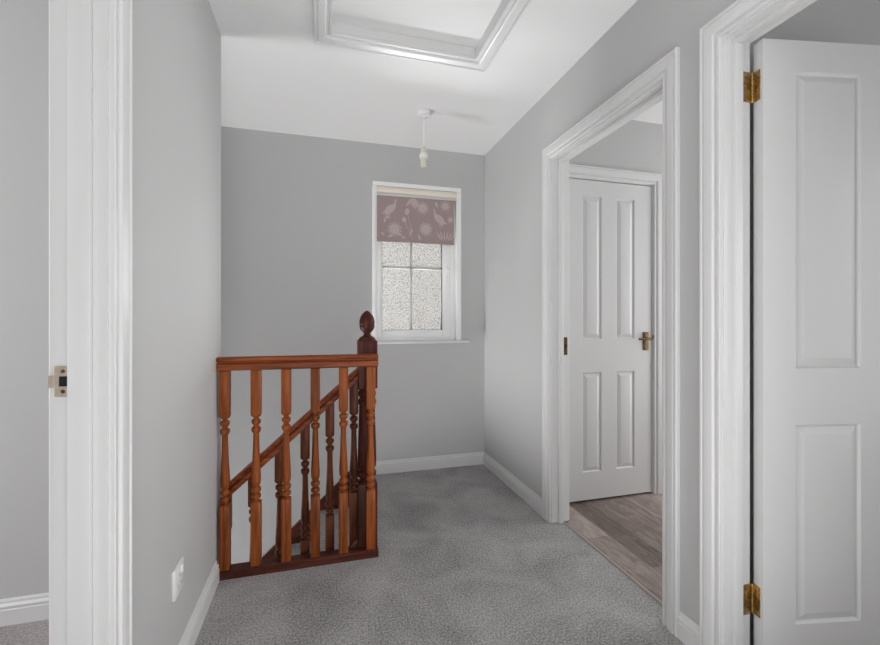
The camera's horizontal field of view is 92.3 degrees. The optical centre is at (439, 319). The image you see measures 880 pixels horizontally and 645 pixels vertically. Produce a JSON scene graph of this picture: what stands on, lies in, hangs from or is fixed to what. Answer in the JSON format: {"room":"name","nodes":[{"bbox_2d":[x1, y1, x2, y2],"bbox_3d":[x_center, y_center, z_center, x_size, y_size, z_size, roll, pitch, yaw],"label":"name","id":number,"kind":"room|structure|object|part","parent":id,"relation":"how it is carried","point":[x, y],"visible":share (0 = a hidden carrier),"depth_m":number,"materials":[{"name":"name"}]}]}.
{"room":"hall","nodes":[
{"label":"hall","id":0,"kind":"room"},
{"bbox_2d":[0,0,48,598],"bbox_3d":[-2.532,0.043,1.386,3.067,2.650,0.170,0,0,-16],"label":"wall","id":1,"kind":"structure","parent":0,"point":[24,24],"depth_m":1.57,"materials":[{"name":"grey paint"}]},
{"bbox_2d":[0,593,48,626],"bbox_3d":[-2.507,1.072,1.296,3.067,0.092,0.015,0,0,-16],"label":"baseboard","id":2,"kind":"structure","parent":1,"relation":"attached to","point":[30,608],"depth_m":1.56,"materials":[{"name":"white wood"}]},
{"bbox_2d":[133,0,220,644],"bbox_3d":[-0.212,-0.082,-1.046,0.095,2.400,6.100,0,0,-16],"label":"wall","id":3,"kind":"structure","parent":0,"point":[177,43],"depth_m":1.29,"materials":[{"name":"grey paint"}]},
{"bbox_2d":[47,0,132,644],"bbox_3d":[-0.643,0.077,0.498,0.131,2.081,0.956,0,0,-16],"label":"door frame","id":4,"kind":"structure","parent":3,"relation":"attached to","point":[90,377],"depth_m":0.88,"materials":[{"name":"white wood"}]},
{"bbox_3d":[-0.697,0.077,0.482,0.018,2.081,0.956,0,0,-16],"label":"architrave","id":5,"kind":"part","parent":4,"relation":"part of","materials":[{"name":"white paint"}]},
{"bbox_3d":[-0.787,0.127,0.874,0.038,0.064,0.002,0,0,-16],"label":"strike plate","id":6,"kind":"part","parent":4,"relation":"part of","materials":[{"name":"silver metal"}]},
{"bbox_3d":[-0.588,0.077,0.513,0.018,2.081,0.956,0,0,-16],"label":"architrave","id":7,"kind":"part","parent":4,"relation":"part of","materials":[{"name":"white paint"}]},
{"bbox_2d":[171,557,183,601],"bbox_3d":[-0.814,0.806,1.318,0.016,0.092,0.086,0,0,-16],"label":"wall socket","id":8,"kind":"object","parent":3,"relation":"attached to","point":[177,575],"visible":1,"depth_m":1.30,"materials":[{"name":"white plastic"}]},
{"bbox_2d":[178,560,218,644],"bbox_3d":[-0.835,1.072,1.391,0.015,0.092,0.867,0,0,-16],"label":"baseboard","id":9,"kind":"structure","parent":3,"relation":"attached to","point":[190,634],"depth_m":1.55,"materials":[{"name":"white wood"}]},
{"bbox_2d":[0,464,684,644],"bbox_3d":[0.027,1.243,-0.468,7.000,0.250,7.084,0,0,-16],"label":"floor","id":10,"kind":"structure","parent":0,"point":[462,559],"depth_m":1.79,"materials":[{"name":"grey carpet"}]},
{"bbox_2d":[216,354,377,580],"bbox_3d":[-0.632,0.640,1.930,0.694,0.956,0.062,0,0,-16],"label":"banister","id":11,"kind":"object","parent":10,"relation":"on","point":[256,364],"visible":1,"depth_m":1.90,"materials":[{"name":"brown wood"}]},
{"bbox_3d":[-0.632,0.191,1.930,0.693,0.058,0.061,0,0,-16],"label":"handrail","id":12,"kind":"part","parent":11,"relation":"part of","materials":[{"name":"brown wood"}]},
{"bbox_3d":[-0.632,1.101,1.931,0.694,0.034,0.060,0,0,-16],"label":"rail","id":13,"kind":"part","parent":11,"relation":"part of","materials":[{"name":"brown wood"}]},
{"bbox_2d":[262,467,358,559],"bbox_3d":[-1.777,2.380,2.225,2.758,2.709,0.925,0,0,-16],"label":"staircase","id":14,"kind":"structure","parent":10,"relation":"attached to","point":[296,530],"depth_m":2.89,"materials":[{"name":"grey carpet"}]},
{"bbox_2d":[220,311,376,561],"bbox_3d":[-1.597,1.842,1.742,2.660,3.776,0.093,0,0,-16],"label":"banister","id":15,"kind":"object","parent":14,"relation":"attached to","point":[366,344],"visible":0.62,"depth_m":2.03,"materials":[{"name":"brown wood"}]},
{"bbox_3d":[-0.691,0.525,1.992,0.596,0.585,0.056,0,0,-16],"label":"handrail","id":16,"kind":"part","parent":15,"relation":"part of","materials":[{"name":"brown wood"}]},
{"bbox_3d":[-0.360,0.768,2.087,0.092,1.380,0.092,0,0,-16],"label":"newel post","id":17,"kind":"part","parent":15,"relation":"part of","materials":[{"name":"brown wood"}]},
{"bbox_2d":[563,521,661,604],"bbox_3d":[0.790,1.117,1.968,0.014,0.006,0.789,0,0,-16],"label":"bar","id":18,"kind":"object","parent":10,"relation":"on","point":[567,524],"visible":0.65,"depth_m":1.92,"materials":[{"name":"silver metal"}]},
{"bbox_2d":[221,126,483,563],"bbox_3d":[-0.960,1.268,3.069,7.000,5.100,0.260,0,0,-16],"label":"wall","id":19,"kind":"structure","parent":0,"point":[296,210],"depth_m":2.97,"materials":[{"name":"grey paint"}]},
{"bbox_2d":[372,181,469,343],"bbox_3d":[-0.168,-0.417,3.176,0.780,1.182,0.140,0,0,-16],"label":"window","id":20,"kind":"structure","parent":19,"relation":"in","point":[449,331],"depth_m":3.20,"materials":[{"name":"white plastic"}]},
{"bbox_3d":[-0.198,-0.412,3.198,0.565,1.076,0.060,0,0,-16],"label":"sash","id":21,"kind":"part","parent":20,"relation":"part of","materials":[{"name":"glass"}]},
{"bbox_3d":[-0.199,-0.412,3.209,0.638,1.136,0.060,0,0,-16],"label":"frame","id":22,"kind":"part","parent":20,"relation":"part of","materials":[{"name":"white plastic"}]},
{"bbox_2d":[376,186,456,244],"bbox_3d":[-0.167,-0.770,3.135,0.605,0.402,0.030,0,0,-16],"label":"roller blind","id":23,"kind":"object","parent":20,"relation":"attached to","point":[404,215],"visible":1,"depth_m":3.13,"materials":[{"name":"pink fabric"}]},
{"bbox_3d":[-0.160,0.164,3.148,0.780,0.020,0.082,0,0,-16],"label":"sill","id":24,"kind":"part","parent":20,"relation":"part of","materials":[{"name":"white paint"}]},
{"bbox_3d":[0.063,-0.349,3.217,0.018,0.135,0.044,0,0,-16],"label":"handle","id":25,"kind":"part","parent":20,"relation":"part of","materials":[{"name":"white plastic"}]},
{"bbox_2d":[375,452,483,474],"bbox_3d":[-0.110,1.072,3.163,0.949,0.092,0.015,0,0,-16],"label":"baseboard","id":26,"kind":"structure","parent":19,"relation":"attached to","point":[476,458],"depth_m":3.16,"materials":[{"name":"white wood"}]},
{"bbox_2d":[209,0,661,154],"bbox_3d":[0.027,-1.342,-0.468,7.000,0.120,7.084,0,0,-16],"label":"ceiling","id":27,"kind":"structure","parent":0,"point":[275,78],"depth_m":2.26,"materials":[{"name":"white paint"}]},
{"bbox_2d":[313,0,530,71],"bbox_3d":[-0.062,-1.302,1.643,0.833,0.081,0.835,0,0,-16],"label":"hatch","id":28,"kind":"object","parent":27,"relation":"attached to","point":[464,34],"visible":1,"depth_m":1.90,"materials":[{"name":"white wood"}]},
{"bbox_3d":[-0.062,-1.333,1.643,0.708,0.018,0.710,0,0,-16],"label":"panel","id":29,"kind":"part","parent":28,"relation":"part of","materials":[{"name":"white paint"}]},
{"bbox_2d":[417,108,429,167],"bbox_3d":[-0.100,-1.111,2.599,0.082,0.343,0.082,0,0,-16],"label":"pendant light","id":30,"kind":"object","parent":27,"relation":"hanging from","point":[422,113],"visible":1,"depth_m":2.58,"materials":[{"name":"white plastic"}]},
{"bbox_2d":[484,0,736,624],"bbox_3d":[1.347,-0.082,-0.100,0.103,2.400,7.084,0,0,-16],"label":"wall","id":31,"kind":"structure","parent":0,"point":[649,30],"depth_m":2.36,"materials":[{"name":"grey paint"}]},
{"bbox_2d":[483,452,541,515],"bbox_3d":[0.463,1.072,2.849,0.015,0.092,0.928,0,0,-16],"label":"baseboard","id":32,"kind":"structure","parent":31,"relation":"attached to","point":[530,497],"depth_m":2.75,"materials":[{"name":"white wood"}]},
{"bbox_2d":[542,47,679,636],"bbox_3d":[0.771,0.077,1.963,0.139,2.081,0.943,0,0,-16],"label":"door frame","id":33,"kind":"structure","parent":31,"relation":"attached to","point":[659,82],"depth_m":1.82,"materials":[{"name":"white wood"}]},
{"bbox_3d":[0.697,0.145,2.352,0.026,0.098,0.002,0,0,-16],"label":"strike plate","id":34,"kind":"part","parent":33,"relation":"part of","materials":[{"name":"brown metal"}]},
{"bbox_3d":[0.830,0.077,1.979,0.018,2.081,0.943,0,0,-16],"label":"architrave","id":35,"kind":"part","parent":33,"relation":"part of","materials":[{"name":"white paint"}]},
{"bbox_2d":[677,611,698,644],"bbox_3d":[0.854,1.072,1.448,0.015,0.092,0.092,0,0,-16],"label":"baseboard","id":36,"kind":"structure","parent":31,"relation":"attached to","point":[687,629],"depth_m":1.45,"materials":[{"name":"white wood"}]},
{"bbox_2d":[699,0,816,644],"bbox_3d":[1.050,0.077,0.966,0.139,2.081,0.940,0,0,-16],"label":"door frame","id":37,"kind":"structure","parent":31,"relation":"attached to","point":[725,40],"depth_m":1.34,"materials":[{"name":"white wood"}]},
{"bbox_3d":[0.991,0.077,0.949,0.018,2.081,0.940,0,0,-16],"label":"architrave","id":38,"kind":"part","parent":37,"relation":"part of","materials":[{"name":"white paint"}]},
{"bbox_3d":[1.108,0.077,0.982,0.018,2.081,0.940,0,0,-16],"label":"architrave","id":39,"kind":"part","parent":37,"relation":"part of","materials":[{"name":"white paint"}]},
{"bbox_2d":[743,38,879,644],"bbox_3d":[1.370,0.111,1.378,0.804,1.990,0.042,0,0,-5],"label":"door","id":40,"kind":"structure","parent":31,"relation":"in","point":[817,104],"depth_m":1.34,"materials":[{"name":"white wood"}]},
{"bbox_2d":[569,120,661,173],"bbox_3d":[1.648,-0.082,2.879,2.078,2.400,0.100,0,0,-16],"label":"wall","id":41,"kind":"structure","parent":0,"point":[636,145],"depth_m":2.71,"materials":[{"name":"grey paint"}]},
{"bbox_2d":[569,178,653,501],"bbox_3d":[1.074,0.124,2.663,0.636,1.986,0.086,0,0,-16],"label":"door","id":42,"kind":"structure","parent":41,"relation":"in","point":[611,337],"depth_m":2.67,"materials":[{"name":"white wood"}]},
{"bbox_3d":[1.334,0.137,2.740,0.042,0.117,0.006,0,0,-16],"label":"handle","id":43,"kind":"part","parent":42,"relation":"part of","materials":[{"name":"brown metal"}]},
{"bbox_3d":[1.313,0.113,2.708,0.119,0.033,0.046,0,0,-16],"label":"lever","id":44,"kind":"part","parent":42,"relation":"part of","materials":[{"name":"brown metal"}]},
{"bbox_2d":[569,164,661,493],"bbox_3d":[1.062,0.090,2.706,0.794,2.080,0.118,0,0,-16],"label":"door frame","id":45,"kind":"structure","parent":41,"relation":"attached to","point":[583,172],"depth_m":2.75,"materials":[{"name":"white wood"}]},
{"bbox_2d":[750,0,879,644],"bbox_3d":[1.962,-0.082,1.754,2.078,2.400,0.101,0,0,-16],"label":"wall","id":46,"kind":"structure","parent":0,"point":[835,21],"depth_m":1.52,"materials":[{"name":"grey paint"}]},
{"label":"outside","id":47,"kind":"structure","parent":0,"visible":0},
{"bbox_2d":[382,242,439,329],"bbox_3d":[-0.333,0.368,4.916,7.000,6.900,0.150,0,0,-16],"label":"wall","id":48,"kind":"structure","parent":47,"point":[395,282],"depth_m":4.83,"materials":[{"name":"white glass"}]}
]}

